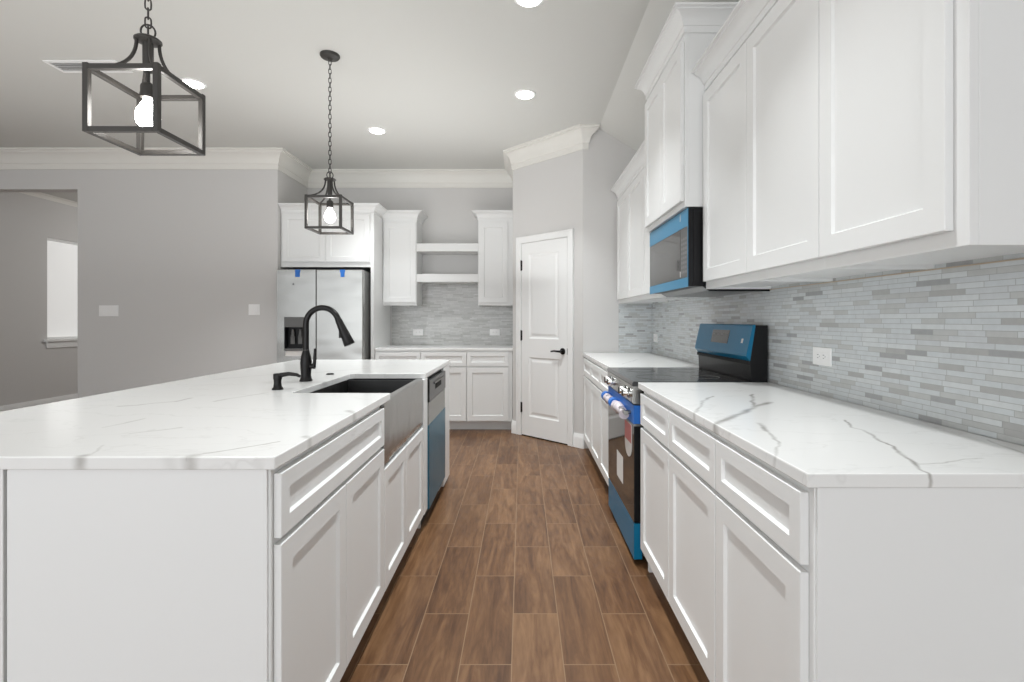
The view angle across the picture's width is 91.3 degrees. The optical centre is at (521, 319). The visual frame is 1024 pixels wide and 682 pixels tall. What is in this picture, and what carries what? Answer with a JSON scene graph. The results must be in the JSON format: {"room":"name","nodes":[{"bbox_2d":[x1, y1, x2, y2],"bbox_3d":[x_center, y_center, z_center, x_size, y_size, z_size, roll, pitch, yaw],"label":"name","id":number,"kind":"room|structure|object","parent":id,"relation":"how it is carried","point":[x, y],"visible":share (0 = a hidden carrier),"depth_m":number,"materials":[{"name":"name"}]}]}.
{"room":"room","nodes":[
{"label":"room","id":0,"kind":"room"},
{"bbox_2d":[0,192,77,405],"bbox_3d":[-6.680,-0.302,3.650,0.160,3.050,13.700,0,0,0],"label":"wall","id":1,"kind":"structure","parent":0,"point":[29,370],"depth_m":6.69,"materials":[{"name":"grey paint"}]},
{"bbox_2d":[0,393,77,411],"bbox_3d":[-6.592,1.155,3.550,0.016,0.135,13.500,0,0,0],"label":"baseboard","id":2,"kind":"structure","parent":1,"relation":"attached to","point":[71,396],"depth_m":6.80,"materials":[{"name":"white paint"}]},
{"bbox_2d":[19,192,77,206],"bbox_3d":[-6.575,-1.704,3.550,0.050,0.065,13.500,0,0,0],"label":"crown molding","id":3,"kind":"structure","parent":1,"relation":"attached to","point":[35,194],"depth_m":7.01,"materials":[{"name":"white paint"}]},
{"bbox_2d":[44,238,77,347],"bbox_3d":[-6.635,-0.380,7.525,0.170,1.545,1.250,0,0,0],"label":"window","id":4,"kind":"structure","parent":1,"relation":"in","point":[62,256],"depth_m":7.26,"materials":[{"name":"white paint"}]},
{"bbox_2d":[41,192,77,201],"bbox_3d":[-4.685,-1.782,7.915,3.830,0.080,4.770,0,0,0],"label":"ceiling","id":5,"kind":"structure","parent":0,"point":[73,196],"depth_m":6.97,"materials":[{"name":"white paint"}]},
{"bbox_2d":[0,170,306,397],"bbox_3d":[-4.620,-0.302,5.840,3.960,3.050,0.880,0,0,0],"label":"wall","id":6,"kind":"structure","parent":0,"point":[183,256],"depth_m":5.40,"materials":[{"name":"grey paint"}]},
{"bbox_2d":[99,305,118,315],"bbox_3d":[-4.452,-0.102,5.395,0.205,0.108,0.009,0,0,0],"label":"light switch","id":7,"kind":"object","parent":6,"relation":"attached to","point":[104,310],"visible":1,"depth_m":5.39,"materials":[{"name":"white plastic"}]},
{"bbox_2d":[249,304,259,314],"bbox_3d":[-2.890,-0.112,5.395,0.122,0.118,0.010,0,0,0],"label":"light switch","id":8,"kind":"object","parent":6,"relation":"attached to","point":[254,309],"visible":1,"depth_m":5.39,"materials":[{"name":"white plastic"}]},
{"bbox_2d":[0,124,599,187],"bbox_3d":[-2.937,-1.726,5.402,7.327,0.202,1.495,0,0,0],"label":"crown molding","id":9,"kind":"structure","parent":6,"relation":"attached to","point":[575,138],"depth_m":5.38,"materials":[{"name":"white paint"}]},
{"bbox_2d":[0,0,649,168],"bbox_3d":[-3.385,-1.877,3.650,8.230,0.100,13.700,0,0,0],"label":"ceiling","id":10,"kind":"structure","parent":0,"point":[442,78],"depth_m":3.66,"materials":[{"name":"white paint"}]},
{"bbox_2d":[42,60,132,72],"bbox_3d":[-3.115,-1.821,3.595,0.510,0.012,0.170,0,0,0],"label":"ceiling vent","id":11,"kind":"object","parent":10,"relation":"in","point":[65,66],"visible":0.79,"depth_m":3.56,"materials":[{"name":"white plastic"}]},
{"bbox_2d":[82,0,205,155],"bbox_3d":[-1.260,-1.209,1.685,0.238,1.234,0.238,0,0,0],"label":"pendant light","id":12,"kind":"object","parent":10,"relation":"hanging from","point":[149,98],"visible":1,"depth_m":1.66,"materials":[{"name":"grey metal"}]},
{"bbox_2d":[140,82,152,98],"bbox_3d":[-1.260,-0.772,1.685,0.044,0.054,0.044,0,0,0],"label":"socket","id":13,"kind":"object","parent":12,"relation":"attached to","point":[146,88],"depth_m":1.67,"materials":[{"name":"grey metal"}]},
{"bbox_2d":[180,78,206,88],"bbox_3d":[-2.535,-1.819,3.855,0.176,0.014,0.176,0,0,0],"label":"recessed light","id":14,"kind":"object","parent":10,"relation":"in","point":[194,83],"visible":0.77,"depth_m":3.83,"materials":[{"name":"white plastic"}]},
{"bbox_2d":[304,50,353,234],"bbox_3d":[-1.324,-1.218,3.447,0.246,1.218,0.246,0,0,0],"label":"pendant light","id":15,"kind":"object","parent":10,"relation":"hanging from","point":[328,55],"visible":1,"depth_m":3.43,"materials":[{"name":"grey metal"}]},
{"bbox_2d":[327,200,332,207],"bbox_3d":[-1.324,-0.799,3.447,0.044,0.054,0.044,0,0,0],"label":"socket","id":16,"kind":"object","parent":15,"relation":"attached to","point":[329,203],"depth_m":3.43,"materials":[{"name":"grey metal"}]},
{"bbox_2d":[367,127,385,133],"bbox_3d":[-1.395,-1.819,4.810,0.176,0.014,0.176,0,0,0],"label":"recessed light","id":17,"kind":"object","parent":10,"relation":"in","point":[376,130],"visible":1,"depth_m":4.78,"materials":[{"name":"white plastic"}]},
{"bbox_2d":[514,89,535,98],"bbox_3d":[0.024,-1.819,4.040,0.176,0.014,0.176,0,0,0],"label":"recessed light","id":18,"kind":"object","parent":10,"relation":"in","point":[522,93],"visible":1,"depth_m":4.02,"materials":[{"name":"white plastic"}]},
{"bbox_2d":[514,0,543,7],"bbox_3d":[0.040,-1.819,2.830,0.176,0.014,0.176,0,0,0],"label":"recessed light","id":19,"kind":"object","parent":10,"relation":"in","point":[523,3],"visible":1,"depth_m":2.86,"materials":[{"name":"white plastic"}]},
{"bbox_2d":[307,188,512,344],"bbox_3d":[-1.370,-0.302,6.211,2.540,3.050,0.138,0,0,0],"label":"wall","id":20,"kind":"structure","parent":0,"point":[451,219],"depth_m":6.15,"materials":[{"name":"grey paint"}]},
{"bbox_2d":[278,203,387,271],"bbox_3d":[-2.090,-0.920,5.771,1.090,0.683,0.754,0,0,0],"label":"upper cabinet","id":21,"kind":"object","parent":20,"relation":"attached to","point":[301,248],"visible":0.63,"depth_m":5.46,"materials":[{"name":"white paint"}]},
{"bbox_2d":[383,210,427,305],"bbox_3d":[-1.387,-0.717,5.949,0.462,1.096,0.398,0,0,0],"label":"upper cabinet","id":22,"kind":"object","parent":20,"relation":"attached to","point":[402,229],"visible":0.98,"depth_m":5.81,"materials":[{"name":"white paint"}]},
{"bbox_2d":[413,329,422,334],"bbox_3d":[-1.276,0.151,6.137,0.125,0.078,0.009,0,0,0],"label":"wall outlet","id":23,"kind":"object","parent":20,"relation":"attached to","point":[415,331],"visible":1,"depth_m":6.14,"materials":[{"name":"white plastic"}]},
{"bbox_2d":[417,243,477,254],"bbox_3d":[-0.868,-0.846,5.985,0.715,0.094,0.326,0,0,0],"label":"open shelf","id":24,"kind":"object","parent":20,"relation":"attached to","point":[422,248],"visible":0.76,"depth_m":5.82,"materials":[{"name":"white paint"}]},
{"bbox_2d":[417,274,477,283],"bbox_3d":[-0.868,-0.489,5.982,0.715,0.094,0.320,0,0,0],"label":"open shelf","id":25,"kind":"object","parent":20,"relation":"attached to","point":[421,278],"visible":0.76,"depth_m":5.82,"materials":[{"name":"white paint"}]},
{"bbox_2d":[472,210,512,305],"bbox_3d":[-0.342,-0.717,5.949,0.477,1.096,0.398,0,0,0],"label":"upper cabinet","id":26,"kind":"object","parent":20,"relation":"attached to","point":[495,227],"visible":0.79,"depth_m":5.81,"materials":[{"name":"white paint"}]},
{"bbox_2d":[490,329,499,334],"bbox_3d":[-0.334,0.151,6.137,0.125,0.078,0.009,0,0,0],"label":"wall outlet","id":27,"kind":"object","parent":20,"relation":"attached to","point":[492,331],"visible":1,"depth_m":6.14,"materials":[{"name":"white plastic"}]},
{"bbox_2d":[340,429,709,681],"bbox_3d":[-3.050,1.273,3.650,8.900,0.100,13.700,0,0,0],"label":"floor","id":28,"kind":"structure","parent":0,"point":[521,567],"depth_m":2.27,"materials":[{"name":"brown wood"}]},
{"bbox_2d":[0,470,6,681],"bbox_3d":[-1.197,0.781,2.500,0.026,0.883,2.720,0,0,0],"label":"panel","id":29,"kind":"object","parent":28,"relation":"on","point":[3,473],"visible":0.16,"depth_m":1.14,"materials":[{"name":"white paint"}]},
{"bbox_2d":[7,406,383,681],"bbox_3d":[-0.869,0.781,1.589,0.619,0.883,0.891,0,0,0],"label":"base cabinet","id":30,"kind":"object","parent":28,"relation":"on","point":[277,575],"visible":0.73,"depth_m":1.14,"materials":[{"name":"white paint"}]},
{"bbox_2d":[0,360,449,469],"bbox_3d":[-1.159,0.324,2.517,1.202,0.030,2.776,0,0,0],"label":"countertop","id":31,"kind":"structure","parent":30,"relation":"on","point":[231,420],"depth_m":1.54,"materials":[{"name":"stone"}]},
{"bbox_2d":[272,372,300,389],"bbox_3d":[-1.046,0.269,2.220,0.127,0.078,0.048,0,0,0],"label":"soap dispenser","id":32,"kind":"object","parent":31,"relation":"on","point":[277,377],"visible":1,"depth_m":2.21,"materials":[{"name":"black metal"}]},
{"bbox_2d":[299,305,354,381],"bbox_3d":[-0.986,0.116,2.530,0.276,0.385,0.062,0,0,0],"label":"kitchen faucet","id":33,"kind":"object","parent":31,"relation":"on","point":[306,365],"visible":1,"depth_m":2.52,"materials":[{"name":"black metal"}]},
{"bbox_2d":[311,379,422,464],"bbox_3d":[-0.780,0.465,2.443,0.434,0.260,0.796,0,0,0],"label":"sink","id":34,"kind":"object","parent":31,"relation":"in","point":[403,413],"visible":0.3,"depth_m":2.51,"materials":[{"name":"grey"}]},
{"bbox_2d":[311,380,413,392],"bbox_3d":[-0.801,0.463,2.447,0.392,0.246,0.785,0,0,0],"label":"basin","id":35,"kind":"object","parent":34,"relation":"in","point":[348,386],"depth_m":2.83,"materials":[{"name":"grey metal"}]},
{"bbox_2d":[277,269,370,362],"bbox_3d":[-2.123,0.338,5.679,0.901,1.770,0.882,0,0,0],"label":"refrigerator","id":36,"kind":"object","parent":28,"relation":"on","point":[347,291],"visible":0.59,"depth_m":5.25,"materials":[{"name":"grey metal"}]},
{"bbox_2d":[371,212,389,359],"bbox_3d":[-1.638,0.023,5.809,0.036,2.400,0.678,0,0,0],"label":"panel","id":37,"kind":"object","parent":28,"relation":"on","point":[380,314],"visible":0.36,"depth_m":5.61,"materials":[{"name":"white paint"}]},
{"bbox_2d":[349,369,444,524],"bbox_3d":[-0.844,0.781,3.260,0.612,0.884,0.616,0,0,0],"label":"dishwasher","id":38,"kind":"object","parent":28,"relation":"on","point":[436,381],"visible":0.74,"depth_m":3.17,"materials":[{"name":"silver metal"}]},
{"bbox_2d":[375,351,420,359],"bbox_3d":[-1.367,0.781,5.824,0.505,0.883,0.647,0,0,0],"label":"base cabinet","id":39,"kind":"object","parent":28,"relation":"on","point":[379,355],"visible":0.23,"depth_m":5.50,"materials":[{"name":"white paint"}]},
{"bbox_2d":[375,345,512,350],"bbox_3d":[-0.861,0.324,5.821,1.518,0.030,0.642,0,0,0],"label":"countertop","id":40,"kind":"structure","parent":39,"relation":"on","point":[390,347],"depth_m":5.50,"materials":[{"name":"stone"}]},
{"bbox_2d":[384,426,422,591],"bbox_3d":[-0.869,0.914,2.494,0.619,0.618,0.915,0,0,0],"label":"base cabinet","id":41,"kind":"object","parent":28,"relation":"on","point":[403,472],"visible":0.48,"depth_m":2.34,"materials":[{"name":"white paint"}]},
{"bbox_2d":[421,378,427,514],"bbox_3d":[-0.567,0.726,2.896,0.020,0.771,0.107,0,0,0],"label":"filler panel","id":42,"kind":"object","parent":41,"relation":"attached to","point":[424,426],"visible":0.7,"depth_m":2.89,"materials":[{"name":"white paint"}]},
{"bbox_2d":[438,364,448,490],"bbox_3d":[-0.869,0.781,3.717,0.618,0.883,0.285,0,0,0],"label":"island end panel","id":43,"kind":"object","parent":28,"relation":"on","point":[446,368],"visible":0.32,"depth_m":3.71,"materials":[{"name":"white paint"}]},
{"bbox_2d":[421,351,466,428],"bbox_3d":[-0.863,0.781,5.824,0.505,0.883,0.647,0,0,0],"label":"base cabinet","id":44,"kind":"object","parent":28,"relation":"on","point":[458,359],"visible":0.4,"depth_m":5.51,"materials":[{"name":"white paint"}]},
{"bbox_2d":[467,351,512,428],"bbox_3d":[-0.357,0.781,5.824,0.505,0.883,0.647,0,0,0],"label":"base cabinet","id":45,"kind":"object","parent":28,"relation":"on","point":[489,373],"visible":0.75,"depth_m":5.51,"materials":[{"name":"white paint"}]},
{"bbox_2d":[584,357,592,449],"bbox_3d":[0.907,0.781,4.460,0.662,0.883,0.490,0,0,0],"label":"base cabinet","id":46,"kind":"object","parent":28,"relation":"on","point":[587,361],"visible":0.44,"depth_m":4.46,"materials":[{"name":"white paint"}]},
{"bbox_2d":[590,362,601,466],"bbox_3d":[0.907,0.781,3.970,0.662,0.883,0.490,0,0,0],"label":"base cabinet","id":47,"kind":"object","parent":28,"relation":"on","point":[594,368],"visible":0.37,"depth_m":4.01,"materials":[{"name":"white paint"}]},
{"bbox_2d":[599,367,608,486],"bbox_3d":[0.907,0.781,3.480,0.662,0.883,0.490,0,0,0],"label":"base cabinet","id":48,"kind":"object","parent":28,"relation":"on","point":[603,407],"visible":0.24,"depth_m":3.59,"materials":[{"name":"white paint"}]},
{"bbox_2d":[583,353,698,368],"bbox_3d":[0.904,0.324,3.992,0.654,0.030,1.520,0,0,0],"label":"countertop","id":49,"kind":"structure","parent":48,"relation":"on","point":[605,360],"depth_m":3.81,"materials":[{"name":"stone"}]},
{"bbox_2d":[640,392,672,601],"bbox_3d":[0.907,0.781,2.203,0.662,0.883,0.474,0,0,0],"label":"base cabinet","id":50,"kind":"object","parent":28,"relation":"on","point":[654,414],"visible":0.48,"depth_m":2.17,"materials":[{"name":"white paint"}]},
{"bbox_2d":[601,324,767,558],"bbox_3d":[0.863,0.623,2.856,0.731,1.200,0.741,0,0,0],"label":"electric range","id":51,"kind":"object","parent":28,"relation":"on","point":[726,352],"visible":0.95,"depth_m":2.69,"materials":[{"name":"black metal"}]},
{"bbox_2d":[607,367,748,385],"bbox_3d":[0.839,0.317,2.856,0.582,0.024,0.740,0,0,0],"label":"cooktop","id":52,"kind":"object","parent":51,"relation":"in","point":[628,376],"depth_m":2.78,"materials":[{"name":"black glass"}]},
{"bbox_2d":[669,409,721,681],"bbox_3d":[0.907,0.781,1.729,0.662,0.883,0.474,0,0,0],"label":"base cabinet","id":53,"kind":"object","parent":28,"relation":"on","point":[693,493],"visible":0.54,"depth_m":1.69,"materials":[{"name":"white paint"}]},
{"bbox_2d":[716,438,1023,681],"bbox_3d":[0.907,0.781,1.252,0.662,0.883,0.480,0,0,0],"label":"base cabinet","id":54,"kind":"object","parent":28,"relation":"on","point":[813,584],"visible":0.76,"depth_m":1.01,"materials":[{"name":"white paint"}]},
{"bbox_2d":[638,382,1023,487],"bbox_3d":[0.903,0.324,1.744,0.656,0.030,1.473,0,0,0],"label":"countertop","id":55,"kind":"structure","parent":54,"relation":"on","point":[815,440],"depth_m":1.29,"materials":[{"name":"stone"}]},
{"bbox_2d":[513,129,651,447],"bbox_3d":[0.570,-0.302,5.520,1.340,3.050,1.520,0,0,0],"label":"wall","id":56,"kind":"structure","parent":0,"point":[572,190],"depth_m":4.76,"materials":[{"name":"grey paint"}]},
{"bbox_2d":[511,420,515,433],"bbox_3d":[-0.092,1.155,5.408,0.037,0.135,0.115,0,0,-30],"label":"baseboard","id":57,"kind":"structure","parent":56,"relation":"attached to","point":[513,424],"depth_m":5.39,"materials":[{"name":"white paint"}]},
{"bbox_2d":[520,237,566,444],"bbox_3d":[0.201,0.208,5.079,0.636,2.030,0.068,0,0,44],"label":"door","id":58,"kind":"structure","parent":56,"relation":"in","point":[543,264],"depth_m":5.09,"materials":[{"name":"white paint"}]},
{"bbox_2d":[516,229,573,446],"bbox_3d":[0.218,0.171,5.093,0.767,2.104,0.026,0,0,44],"label":"door frame","id":59,"kind":"structure","parent":56,"relation":"attached to","point":[569,233],"depth_m":4.87,"materials":[{"name":"white paint"}]},
{"bbox_2d":[573,433,583,448],"bbox_3d":[0.545,1.155,4.788,0.124,0.135,0.022,0,0,44],"label":"baseboard","id":60,"kind":"structure","parent":56,"relation":"attached to","point":[578,439],"depth_m":4.78,"materials":[{"name":"white paint"}]},
{"bbox_2d":[619,304,651,351],"bbox_3d":[1.076,0.066,4.756,0.312,0.486,0.008,0,0,0],"label":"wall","id":61,"kind":"structure","parent":56,"relation":"attached to","point":[635,320],"depth_m":4.75,"materials":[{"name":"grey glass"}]},
{"bbox_2d":[599,0,738,150],"bbox_3d":[1.065,-1.673,3.650,0.670,0.509,13.700,0,0,0],"label":"wall","id":62,"kind":"structure","parent":0,"point":[623,119],"depth_m":3.81,"materials":[{"name":"white paint"}]},
{"bbox_2d":[652,253,1023,445],"bbox_3d":[1.316,-0.302,1.550,0.168,3.050,9.500,0,0,0],"label":"wall","id":63,"kind":"structure","parent":0,"point":[945,347],"depth_m":1.62,"materials":[{"name":"grey tile"}]},
{"bbox_2d":[611,175,652,303],"bbox_3d":[1.040,-0.694,4.490,0.398,1.082,0.500,0,0,0],"label":"upper cabinet","id":64,"kind":"object","parent":63,"relation":"attached to","point":[620,188],"visible":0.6,"depth_m":4.49,"materials":[{"name":"white paint"}]},
{"bbox_2d":[621,156,667,301],"bbox_3d":[1.040,-0.694,3.990,0.398,1.082,0.500,0,0,0],"label":"upper cabinet","id":65,"kind":"object","parent":63,"relation":"attached to","point":[632,172],"visible":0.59,"depth_m":3.98,"materials":[{"name":"white paint"}]},
{"bbox_2d":[653,334,657,341],"bbox_3d":[1.227,0.166,4.600,0.009,0.074,0.125,0,0,0],"label":"wall outlet","id":66,"kind":"object","parent":63,"relation":"attached to","point":[655,336],"visible":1,"depth_m":4.59,"materials":[{"name":"white plastic"}]},
{"bbox_2d":[634,140,689,299],"bbox_3d":[1.040,-0.694,3.490,0.398,1.082,0.500,0,0,0],"label":"upper cabinet","id":67,"kind":"object","parent":63,"relation":"attached to","point":[640,153],"visible":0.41,"depth_m":3.67,"materials":[{"name":"white paint"}]},
{"bbox_2d":[634,2,737,232],"bbox_3d":[0.990,-1.050,2.861,0.498,0.973,0.888,0,0,0],"label":"upper cabinet","id":68,"kind":"object","parent":63,"relation":"attached to","point":[674,94],"visible":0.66,"depth_m":2.56,"materials":[{"name":"white paint"}]},
{"bbox_2d":[650,208,769,296],"bbox_3d":[1.027,-0.351,2.856,0.406,0.417,0.752,0,0,0],"label":"microwave","id":69,"kind":"object","parent":68,"relation":"attached to","point":[676,246],"visible":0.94,"depth_m":2.67,"materials":[{"name":"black metal"}]},
{"bbox_2d":[691,11,829,289],"bbox_3d":[1.040,-0.692,2.238,0.398,1.086,0.487,0,0,0],"label":"upper cabinet","id":70,"kind":"object","parent":63,"relation":"attached to","point":[721,68],"visible":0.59,"depth_m":2.22,"materials":[{"name":"white paint"}]},
{"bbox_2d":[813,347,831,366],"bbox_3d":[1.227,0.149,2.047,0.009,0.074,0.125,0,0,0],"label":"wall outlet","id":71,"kind":"object","parent":63,"relation":"attached to","point":[822,356],"visible":1,"depth_m":2.04,"materials":[{"name":"white plastic"}]},
{"bbox_2d":[816,352,819,359],"bbox_3d":[1.224,0.149,2.067,0.002,0.033,0.029,0,0,0],"label":"socket","id":72,"kind":"object","parent":71,"relation":"attached to","point":[817,353],"depth_m":2.07,"materials":[{"name":"grey plastic"}]},
{"bbox_2d":[822,353,825,360],"bbox_3d":[1.224,0.149,2.027,0.002,0.033,0.029,0,0,0],"label":"socket","id":73,"kind":"object","parent":71,"relation":"attached to","point":[823,354],"depth_m":2.02,"materials":[{"name":"grey plastic"}]},
{"bbox_2d":[733,0,928,282],"bbox_3d":[1.040,-0.692,1.751,0.398,1.086,0.487,0,0,0],"label":"upper cabinet","id":74,"kind":"object","parent":63,"relation":"attached to","point":[782,46],"visible":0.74,"depth_m":1.74,"materials":[{"name":"white paint"}]},
{"bbox_2d":[819,0,1023,270],"bbox_3d":[1.040,-0.692,1.228,0.398,1.086,0.559,0,0,0],"label":"upper cabinet","id":75,"kind":"object","parent":63,"relation":"attached to","point":[921,102],"visible":1,"depth_m":1.15,"materials":[{"name":"white paint"}]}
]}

